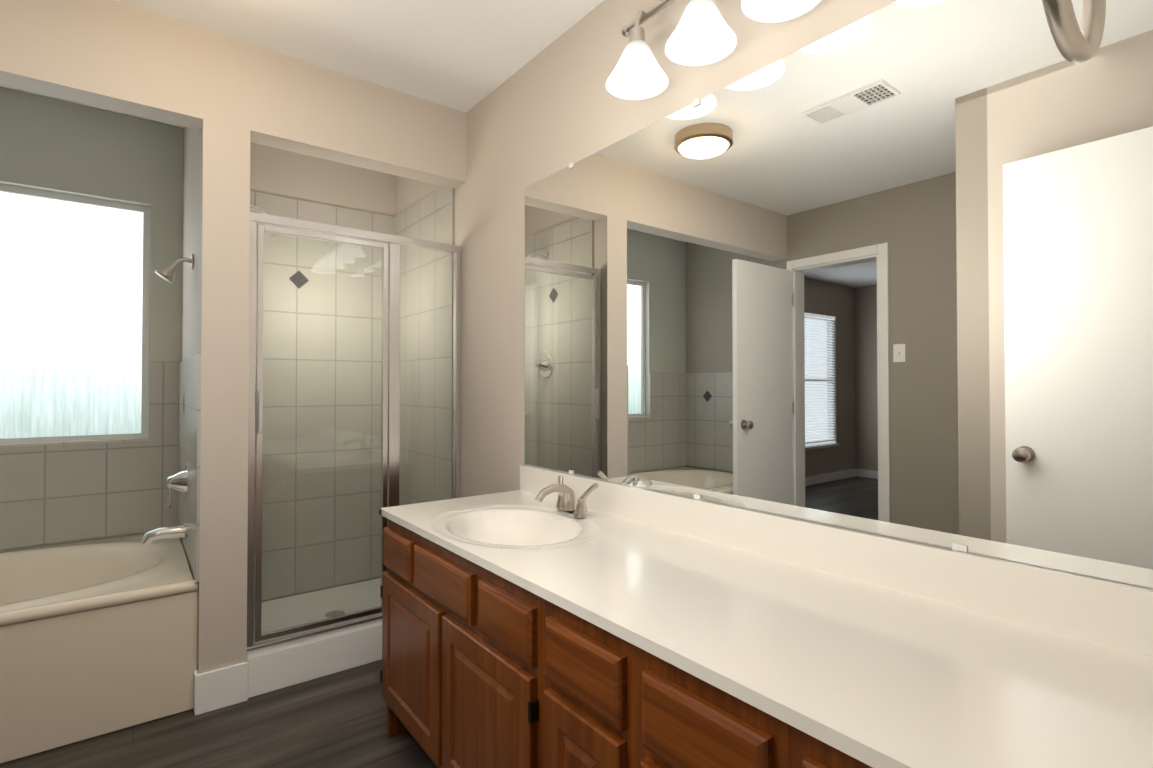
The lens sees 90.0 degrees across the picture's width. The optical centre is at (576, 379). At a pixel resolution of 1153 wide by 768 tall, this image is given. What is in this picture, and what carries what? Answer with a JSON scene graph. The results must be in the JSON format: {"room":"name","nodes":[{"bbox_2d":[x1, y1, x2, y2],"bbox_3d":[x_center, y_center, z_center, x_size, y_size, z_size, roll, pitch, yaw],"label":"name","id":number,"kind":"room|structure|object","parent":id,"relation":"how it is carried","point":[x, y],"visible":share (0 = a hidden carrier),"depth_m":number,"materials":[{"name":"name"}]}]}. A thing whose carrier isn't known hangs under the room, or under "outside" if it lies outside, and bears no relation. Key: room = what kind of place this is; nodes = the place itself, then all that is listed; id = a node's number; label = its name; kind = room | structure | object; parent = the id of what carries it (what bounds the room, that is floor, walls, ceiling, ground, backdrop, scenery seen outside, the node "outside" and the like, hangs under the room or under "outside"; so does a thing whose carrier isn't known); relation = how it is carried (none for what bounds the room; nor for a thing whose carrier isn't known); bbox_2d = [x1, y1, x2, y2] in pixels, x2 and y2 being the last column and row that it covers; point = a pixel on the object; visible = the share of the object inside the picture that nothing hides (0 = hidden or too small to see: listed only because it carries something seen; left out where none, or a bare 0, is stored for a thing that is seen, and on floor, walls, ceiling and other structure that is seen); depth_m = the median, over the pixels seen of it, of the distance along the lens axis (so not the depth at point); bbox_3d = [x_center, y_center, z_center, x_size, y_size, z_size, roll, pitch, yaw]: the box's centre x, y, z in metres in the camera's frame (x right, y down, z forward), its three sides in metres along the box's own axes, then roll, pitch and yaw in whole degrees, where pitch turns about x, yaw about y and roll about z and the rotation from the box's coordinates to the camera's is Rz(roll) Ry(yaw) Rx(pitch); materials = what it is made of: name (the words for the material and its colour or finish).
{"room":"bathroom","nodes":[
{"label":"bathroom","id":0,"kind":"room"},
{"bbox_2d":[0,86,183,551],"bbox_3d":[-2.575,-0.034,2.442,1.782,2.440,0.120,1,-1,-38],"label":"wall","id":1,"kind":"structure","parent":0,"point":[55,145],"depth_m":2.69,"materials":[{"name":"grey paint"}]},
{"bbox_2d":[0,184,150,443],"bbox_3d":[-2.514,-0.280,2.511,1.053,1.135,0.050,1,-1,-38],"label":"window","id":2,"kind":"structure","parent":1,"relation":"in","point":[74,317],"depth_m":2.65,"materials":[{"name":"white glass"}]},
{"bbox_2d":[0,361,175,549],"bbox_3d":[-2.617,0.315,2.371,1.633,0.813,0.085,1,-1,-38],"label":"wall tile","id":3,"kind":"structure","parent":1,"relation":"attached to","point":[58,492],"depth_m":2.63,"materials":[{"name":"grey tile"}]},
{"bbox_2d":[172,353,200,581],"bbox_3d":[-1.646,0.315,2.438,0.011,0.813,0.990,1,-1,-38],"label":"wall tile","id":4,"kind":"structure","parent":1,"relation":"attached to","point":[186,391],"depth_m":2.32,"materials":[{"name":"grey tile"}]},
{"bbox_2d":[140,523,187,544],"bbox_3d":[-1.630,0.613,2.280,0.155,0.067,0.060,1,-1,-38],"label":"tub spout","id":5,"kind":"object","parent":4,"relation":"attached to","point":[148,538],"visible":1,"depth_m":2.27,"materials":[{"name":"silver metal"}]},
{"bbox_2d":[165,462,189,507],"bbox_3d":[-1.599,0.423,2.306,0.075,0.176,0.150,1,-1,-38],"label":"tub valve","id":6,"kind":"object","parent":4,"relation":"attached to","point":[179,481],"visible":1,"depth_m":2.29,"materials":[{"name":"silver metal"}]},
{"bbox_2d":[180,29,250,673],"bbox_3d":[-1.586,-0.033,2.497,0.149,2.440,1.003,1,-1,-38],"label":"wall column","id":7,"kind":"structure","parent":0,"point":[216,236],"depth_m":2.10,"materials":[{"name":"beige paint"}]},
{"bbox_2d":[155,254,193,283],"bbox_3d":[-1.610,-0.447,2.308,0.127,0.127,0.072,1,-1,-38],"label":"shower head","id":8,"kind":"object","parent":7,"relation":"attached to","point":[167,273],"visible":1,"depth_m":2.29},
{"bbox_2d":[0,659,437,767],"bbox_3d":[-2.505,1.188,0.192,6.420,0.060,4.600,1,-1,-38],"label":"floor","id":9,"kind":"structure","parent":0,"point":[337,720],"depth_m":1.89,"materials":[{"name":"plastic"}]},
{"bbox_2d":[0,534,197,762],"bbox_3d":[-2.290,0.948,1.948,1.618,0.458,0.964,1,-1,-38],"label":"bathtub","id":10,"kind":"object","parent":9,"relation":"on","point":[98,637],"visible":0.96,"depth_m":1.95,"materials":[{"name":"beige plastic"}]},
{"bbox_2d":[193,662,247,715],"bbox_3d":[-0.691,1.094,0.716,2.670,0.140,2.967,1,-1,-38],"label":"baseboard","id":11,"kind":"structure","parent":9,"relation":"on","point":[216,689],"depth_m":2.07,"materials":[{"name":"white"}]},
{"bbox_2d":[247,578,381,697],"bbox_3d":[-1.147,1.116,2.762,0.882,0.147,0.905,1,-1,-38],"label":"shower pan","id":12,"kind":"object","parent":9,"relation":"on","point":[276,668],"visible":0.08,"depth_m":2.37,"materials":[{"name":"white"}]},
{"bbox_2d":[247,212,461,654],"bbox_3d":[-0.899,0.202,2.454,0.882,1.671,0.056,1,-1,-38],"label":"shower door","id":13,"kind":"structure","parent":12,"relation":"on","point":[389,245],"depth_m":2.40,"materials":[{"name":"clear glass"}]},
{"bbox_2d":[379,493,914,767],"bbox_3d":[0.143,0.807,1.349,0.573,0.725,1.844,1,-1,-38],"label":"bathroom vanity","id":14,"kind":"object","parent":9,"relation":"on","point":[543,618],"depth_m":1.23,"materials":[{"name":"brown wood"}]},
{"bbox_2d":[535,475,597,517],"bbox_3d":[-0.057,0.374,1.811,0.170,0.108,0.204,1,-1,-38],"label":"faucet","id":15,"kind":"object","parent":14,"relation":"on","point":[563,509],"depth_m":1.82,"materials":[{"name":"silver metal"}]},
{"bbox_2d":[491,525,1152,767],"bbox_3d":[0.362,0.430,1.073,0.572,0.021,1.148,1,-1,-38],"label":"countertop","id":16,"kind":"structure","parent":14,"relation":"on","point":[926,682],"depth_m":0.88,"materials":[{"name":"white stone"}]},
{"bbox_2d":[0,0,465,188],"bbox_3d":[-1.610,-1.098,1.934,2.670,0.325,0.120,1,-1,-38],"label":"wall","id":17,"kind":"structure","parent":0,"point":[114,55],"depth_m":2.06,"materials":[{"name":"beige paint"}]},
{"bbox_2d":[250,191,255,211],"bbox_3d":[-1.528,0.083,2.552,0.011,2.110,0.778,1,-1,-38],"label":"wall tile","id":18,"kind":"structure","parent":17,"relation":"attached to","point":[252,194],"depth_m":2.96,"materials":[{"name":"grey tile"}]},
{"bbox_2d":[250,205,278,236],"bbox_3d":[-1.480,-0.749,2.691,0.225,0.153,0.076,1,-1,-38],"label":"shower head","id":19,"kind":"object","parent":18,"relation":"attached to","point":[262,212],"visible":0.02,"depth_m":2.69},
{"bbox_2d":[392,186,453,505],"bbox_3d":[-0.834,0.090,3.089,0.010,2.110,0.778,1,-1,-38],"label":"wall tile","id":20,"kind":"structure","parent":17,"relation":"attached to","point":[431,218],"depth_m":3.02,"materials":[{"name":"grey tile"}]},
{"bbox_2d":[0,0,603,127],"bbox_3d":[-2.505,-1.312,0.224,6.420,0.060,4.600,1,-1,-38],"label":"ceiling","id":21,"kind":"structure","parent":0,"point":[465,56],"depth_m":2.10,"materials":[{"name":"white paint"}]},
{"bbox_2d":[250,142,394,601],"bbox_3d":[-1.468,-0.024,3.193,0.888,2.440,0.120,1,-1,-38],"label":"wall","id":22,"kind":"structure","parent":0,"point":[285,173],"depth_m":3.17,"materials":[{"name":"beige paint"}]},
{"bbox_2d":[254,192,391,600],"bbox_3d":[-1.428,0.090,3.139,0.888,2.110,0.011,1,-1,-38],"label":"wall tile","id":23,"kind":"structure","parent":22,"relation":"attached to","point":[274,205],"depth_m":3.15,"materials":[{"name":"grey tile"}]},
{"bbox_2d":[395,0,1152,588],"bbox_3d":[0.140,-0.040,1.929,0.130,2.440,4.087,1,-1,-38],"label":"mirror","id":24,"kind":"object","parent":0,"point":[885,270],"depth_m":1.27,"materials":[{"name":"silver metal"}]},
{"bbox_2d":[606,0,675,99],"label":"sconce","id":25,"kind":"object","parent":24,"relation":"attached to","point":[637,75],"depth_m":1.63,"materials":[{"name":"white glass"}]},
{"bbox_2d":[665,0,736,65],"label":"sconce","id":26,"kind":"object","parent":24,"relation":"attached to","point":[703,33],"depth_m":1.47,"materials":[{"name":"white glass"}]},
{"bbox_2d":[741,0,820,22],"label":"sconce","id":27,"kind":"object","parent":24,"relation":"attached to","point":[768,11],"depth_m":1.33,"materials":[{"name":"white glass"}]},
{"bbox_2d":[519,465,1152,656],"bbox_3d":[0.359,0.376,1.529,0.021,0.098,1.872,1,-1,-38],"label":"backsplash","id":28,"kind":"structure","parent":0,"relation":"attached to","point":[1108,612],"depth_m":1.14,"materials":[{"name":"white stone"}]},
{"bbox_3d":[0.818,-0.060,0.357,0.740,2.440,0.530,1,-1,-38],"label":"wall","id":29,"kind":"structure","parent":0,"visible":0},
{"bbox_2d":[1042,0,1105,63],"bbox_3d":[0.443,-0.378,0.466,0.169,0.208,0.094,1,-1,-38],"label":"towel ring","id":30,"kind":"object","parent":29,"relation":"attached to","point":[1074,43],"visible":1,"depth_m":0.48,"materials":[{"name":"silver metal"}]}
]}

